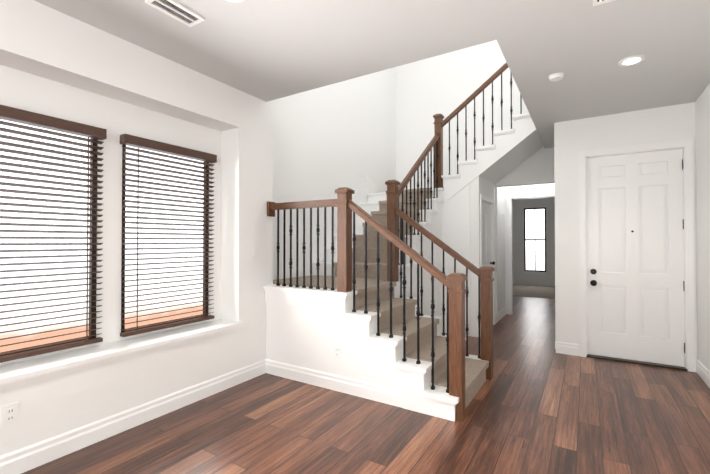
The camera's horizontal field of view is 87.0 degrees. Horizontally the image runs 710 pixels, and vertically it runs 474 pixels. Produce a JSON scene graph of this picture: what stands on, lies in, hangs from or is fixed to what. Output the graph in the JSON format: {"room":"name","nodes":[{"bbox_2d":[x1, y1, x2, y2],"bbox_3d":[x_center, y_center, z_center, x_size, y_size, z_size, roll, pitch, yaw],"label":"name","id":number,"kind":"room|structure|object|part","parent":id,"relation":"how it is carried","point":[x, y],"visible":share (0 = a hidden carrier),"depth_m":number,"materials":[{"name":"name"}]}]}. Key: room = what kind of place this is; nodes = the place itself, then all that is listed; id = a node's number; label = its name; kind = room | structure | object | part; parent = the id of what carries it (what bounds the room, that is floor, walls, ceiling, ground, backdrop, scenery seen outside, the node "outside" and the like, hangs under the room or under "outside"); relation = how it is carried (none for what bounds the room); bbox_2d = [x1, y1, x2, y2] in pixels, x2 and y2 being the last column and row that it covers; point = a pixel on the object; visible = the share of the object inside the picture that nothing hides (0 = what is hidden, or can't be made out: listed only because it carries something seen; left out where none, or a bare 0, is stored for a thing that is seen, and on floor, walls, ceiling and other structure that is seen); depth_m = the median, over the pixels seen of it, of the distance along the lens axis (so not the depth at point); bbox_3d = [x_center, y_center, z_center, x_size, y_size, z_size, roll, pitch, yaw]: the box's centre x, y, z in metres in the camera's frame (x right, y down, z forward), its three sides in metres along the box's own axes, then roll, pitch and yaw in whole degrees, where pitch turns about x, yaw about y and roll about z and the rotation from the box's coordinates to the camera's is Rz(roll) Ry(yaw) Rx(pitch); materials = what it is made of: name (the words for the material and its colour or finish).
{"room":"entrance hall","nodes":[
{"label":"entrance hall","id":0,"kind":"room"},
{"bbox_2d":[0,0,395,455],"bbox_3d":[-1.921,-1.524,2.537,0.400,5.750,10.770,0,-1,32],"label":"wall","id":1,"kind":"structure","parent":0,"point":[56,63],"depth_m":3.15,"materials":[{"name":"white paint"}]},
{"bbox_2d":[2,402,18,426],"bbox_3d":[-1.934,0.996,2.098,0.008,0.114,0.070,0,-1,32],"label":"electrical outlet plate","id":2,"kind":"object","parent":1,"relation":"attached to","point":[10,412],"visible":1,"depth_m":2.10,"materials":[{"name":"white plastic"}]},
{"bbox_2d":[0,105,106,362],"bbox_3d":[-2.059,-0.015,2.366,0.125,1.528,0.825,0,-1,32],"label":"window blind","id":3,"kind":"structure","parent":1,"relation":"in","point":[92,133],"depth_m":2.45,"materials":[{"name":"brown wood"}]},
{"bbox_2d":[0,319,242,390],"bbox_3d":[-1.951,0.813,2.287,0.282,0.070,3.000,0,-1,32],"label":"sill","id":4,"kind":"structure","parent":1,"relation":"attached to","point":[12,375],"depth_m":2.55,"materials":[{"name":"white paint"}]},
{"bbox_2d":[0,359,265,473],"bbox_3d":[-2.736,1.263,0.790,0.016,0.134,6.997,0,-1,32],"label":"baseboard","id":5,"kind":"structure","parent":1,"relation":"attached to","point":[25,459],"depth_m":2.56,"materials":[{"name":"white paint"}]},
{"bbox_2d":[120,134,216,336],"bbox_3d":[-1.561,-0.006,3.172,0.125,1.528,0.820,0,-1,32],"label":"window blind","id":6,"kind":"structure","parent":1,"relation":"in","point":[153,145],"depth_m":3.10,"materials":[{"name":"brown wood"}]},
{"bbox_2d":[21,296,709,473],"bbox_3d":[1.255,1.418,4.024,4.600,0.100,16.700,0,-1,32],"label":"floor","id":7,"kind":"structure","parent":0,"point":[538,404],"depth_m":2.64,"materials":[{"name":"brown wood"}]},
{"bbox_2d":[263,62,543,421],"bbox_3d":[0.927,-0.723,4.768,2.621,4.200,3.657,0,-1,32],"label":"staircase","id":8,"kind":"structure","parent":7,"relation":"on","point":[380,296],"depth_m":3.60,"materials":[{"name":"white paint"}]},
{"bbox_2d":[334,345,340,358],"bbox_3d":[-0.154,1.020,3.311,0.070,0.114,0.008,0,-1,32],"label":"outlet","id":9,"kind":"object","parent":8,"relation":"attached to","point":[337,352],"visible":1,"depth_m":3.31,"materials":[{"name":"white plastic"}]},
{"bbox_3d":[0.761,-1.103,4.312,2.218,3.027,2.582,0,-1,32],"label":"handrail","id":10,"kind":"part","parent":8,"relation":"part of","materials":[{"name":"brown wood"}]},
{"bbox_2d":[513,284,554,298],"bbox_3d":[5.012,1.430,9.814,3.100,0.012,2.500,0,-1,32],"label":"floor carpet","id":11,"kind":"object","parent":7,"relation":"on","point":[535,291],"visible":0.29,"depth_m":9.77,"materials":[{"name":"beige carpet"}]},
{"bbox_2d":[586,354,687,370],"bbox_3d":[3.050,1.359,4.096,0.876,0.020,0.150,0,-1,32],"label":"threshold","id":12,"kind":"object","parent":7,"relation":"on","point":[638,362],"visible":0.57,"depth_m":4.03,"materials":[{"name":"brown metal"}]},
{"bbox_2d":[34,0,709,147],"bbox_3d":[1.259,-1.577,4.010,4.260,0.410,16.620,0,-1,32],"label":"ceiling","id":13,"kind":"structure","parent":0,"point":[267,50],"depth_m":2.65,"materials":[{"name":"white paint"}]},
{"bbox_2d":[145,0,204,26],"bbox_3d":[-1.097,-1.386,2.290,0.150,0.012,0.300,0,-1,32],"label":"ceiling vent","id":14,"kind":"object","parent":13,"relation":"in","point":[174,9],"visible":0.96,"depth_m":2.29,"materials":[{"name":"white plastic"}]},
{"bbox_2d":[226,0,243,2],"bbox_3d":[-0.703,-1.391,2.128,0.170,0.006,0.170,0,-1,32],"label":"recessed light","id":15,"kind":"object","parent":13,"relation":"in","point":[235,1],"visible":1,"depth_m":2.20,"materials":[{"name":"white plastic"}]},
{"bbox_2d":[548,72,564,81],"bbox_3d":[1.725,-1.367,3.202,0.124,0.028,0.124,0,-1,32],"label":"smoke detector","id":16,"kind":"object","parent":13,"relation":"attached to","point":[556,77],"visible":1,"depth_m":3.17,"materials":[{"name":"white plastic"}]},
{"bbox_2d":[593,0,614,5],"bbox_3d":[1.501,-1.388,2.117,0.260,0.012,0.130,0,-1,32],"label":"ceiling vent","id":17,"kind":"object","parent":13,"relation":"in","point":[597,2],"visible":1,"depth_m":2.20,"materials":[{"name":"white plastic"}]},
{"bbox_2d":[618,55,644,66],"bbox_3d":[2.173,-1.381,2.937,0.170,0.006,0.170,0,-1,32],"label":"recessed light","id":18,"kind":"object","parent":13,"relation":"in","point":[631,60],"visible":1,"depth_m":2.93,"materials":[{"name":"white plastic"}]},
{"bbox_2d":[396,40,553,189],"bbox_3d":[2.569,-1.484,6.003,4.130,5.750,0.150,0,-1,32],"label":"wall","id":19,"kind":"structure","parent":0,"point":[445,85],"depth_m":6.43,"materials":[{"name":"white paint"}]},
{"bbox_2d":[470,175,505,336],"bbox_3d":[2.175,0.021,6.023,0.120,2.740,1.960,0,-1,32],"label":"wall","id":20,"kind":"structure","parent":0,"point":[480,184],"depth_m":5.41,"materials":[{"name":"white paint"}]},
{"bbox_2d":[482,201,490,265],"bbox_3d":[1.942,0.427,5.621,0.042,1.896,0.776,0,-1,32],"label":"closet door","id":21,"kind":"structure","parent":20,"relation":"in","point":[486,234],"depth_m":5.67,"materials":[{"name":"white paint"}]},
{"bbox_2d":[480,194,494,326],"bbox_3d":[1.940,0.397,5.624,0.138,1.980,0.920,0,-1,32],"label":"door frame","id":22,"kind":"structure","parent":20,"relation":"attached to","point":[491,202],"depth_m":5.92,"materials":[{"name":"white paint"}]},
{"bbox_2d":[495,307,505,323],"bbox_3d":[2.493,1.329,6.392,0.016,0.134,0.967,0,-1,32],"label":"baseboard","id":23,"kind":"structure","parent":20,"relation":"attached to","point":[500,314],"depth_m":6.33,"materials":[{"name":"white paint"}]},
{"bbox_2d":[505,183,554,313],"bbox_3d":[3.071,0.029,6.692,3.100,2.740,0.120,0,-1,32],"label":"wall","id":24,"kind":"structure","parent":0,"point":[531,189],"depth_m":6.75,"materials":[{"name":"white paint"}]},
{"bbox_2d":[507,192,554,314],"bbox_3d":[3.202,0.318,6.597,0.940,2.160,0.138,0,-1,32],"label":"door frame","id":25,"kind":"structure","parent":24,"relation":"attached to","point":[510,198],"depth_m":6.77,"materials":[{"name":"white paint"}]},
{"bbox_2d":[513,197,554,286],"bbox_3d":[5.710,0.079,10.939,3.060,2.740,0.120,0,-1,32],"label":"wall","id":26,"kind":"structure","parent":0,"point":[521,276],"depth_m":11.13,"materials":[{"name":"grey paint"}]},
{"bbox_2d":[524,207,545,271],"bbox_3d":[5.372,0.082,11.153,0.600,1.900,0.050,0,-1,32],"label":"window unit","id":27,"kind":"structure","parent":26,"relation":"in","point":[525,239],"depth_m":11.16,"materials":[{"name":"brown metal"}]},
{"bbox_2d":[554,102,697,358],"bbox_3d":[2.963,0.000,4.189,1.270,2.740,0.150,0,-1,32],"label":"wall","id":28,"kind":"structure","parent":0,"point":[572,138],"depth_m":4.34,"materials":[{"name":"white paint"}]},
{"bbox_2d":[555,341,559,350],"bbox_3d":[2.995,1.318,5.448,0.016,0.134,2.044,0,-1,32],"label":"baseboard","id":29,"kind":"structure","parent":28,"relation":"attached to","point":[557,346],"depth_m":4.42,"materials":[{"name":"white paint"}]},
{"bbox_2d":[586,149,684,366],"bbox_3d":[3.039,0.214,4.079,0.868,2.266,0.133,0,-1,32],"label":"entry door","id":30,"kind":"structure","parent":28,"relation":"in","point":[635,302],"depth_m":4.09,"materials":[{"name":"white paint"}]},
{"bbox_3d":[3.042,0.199,4.055,0.836,2.004,0.095,0,-1,32],"label":"entry door hardware","id":31,"kind":"part","parent":30,"relation":"part of","materials":[{"name":"white wood"}]},
{"bbox_2d":[578,139,695,371],"bbox_3d":[3.057,0.188,4.120,1.004,2.362,0.169,0,-1,32],"label":"door frame","id":32,"kind":"structure","parent":28,"relation":"attached to","point":[687,146],"depth_m":3.85,"materials":[{"name":"white paint"}]},
{"bbox_2d":[695,84,709,370],"bbox_3d":[1.121,-0.051,-0.138,0.150,2.740,9.450,0,-1,32],"label":"wall","id":33,"kind":"structure","parent":0,"point":[702,120],"depth_m":3.57,"materials":[{"name":"white paint"}]},
{"bbox_2d":[696,359,709,387],"bbox_3d":[1.011,1.252,-0.173,0.017,0.134,9.300,0,-1,32],"label":"baseboard","id":34,"kind":"structure","parent":33,"relation":"attached to","point":[701,370],"depth_m":3.55,"materials":[{"name":"white paint"}]},
{"label":"outside","id":35,"kind":"structure","parent":0,"visible":0},
{"bbox_2d":[0,119,202,353],"bbox_3d":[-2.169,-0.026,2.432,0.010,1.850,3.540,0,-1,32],"label":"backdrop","id":36,"kind":"structure","parent":35,"point":[38,310],"depth_m":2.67,"materials":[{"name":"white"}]},
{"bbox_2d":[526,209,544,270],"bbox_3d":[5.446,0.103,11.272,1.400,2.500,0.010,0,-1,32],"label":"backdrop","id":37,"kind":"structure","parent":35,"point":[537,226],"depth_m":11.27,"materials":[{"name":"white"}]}
]}

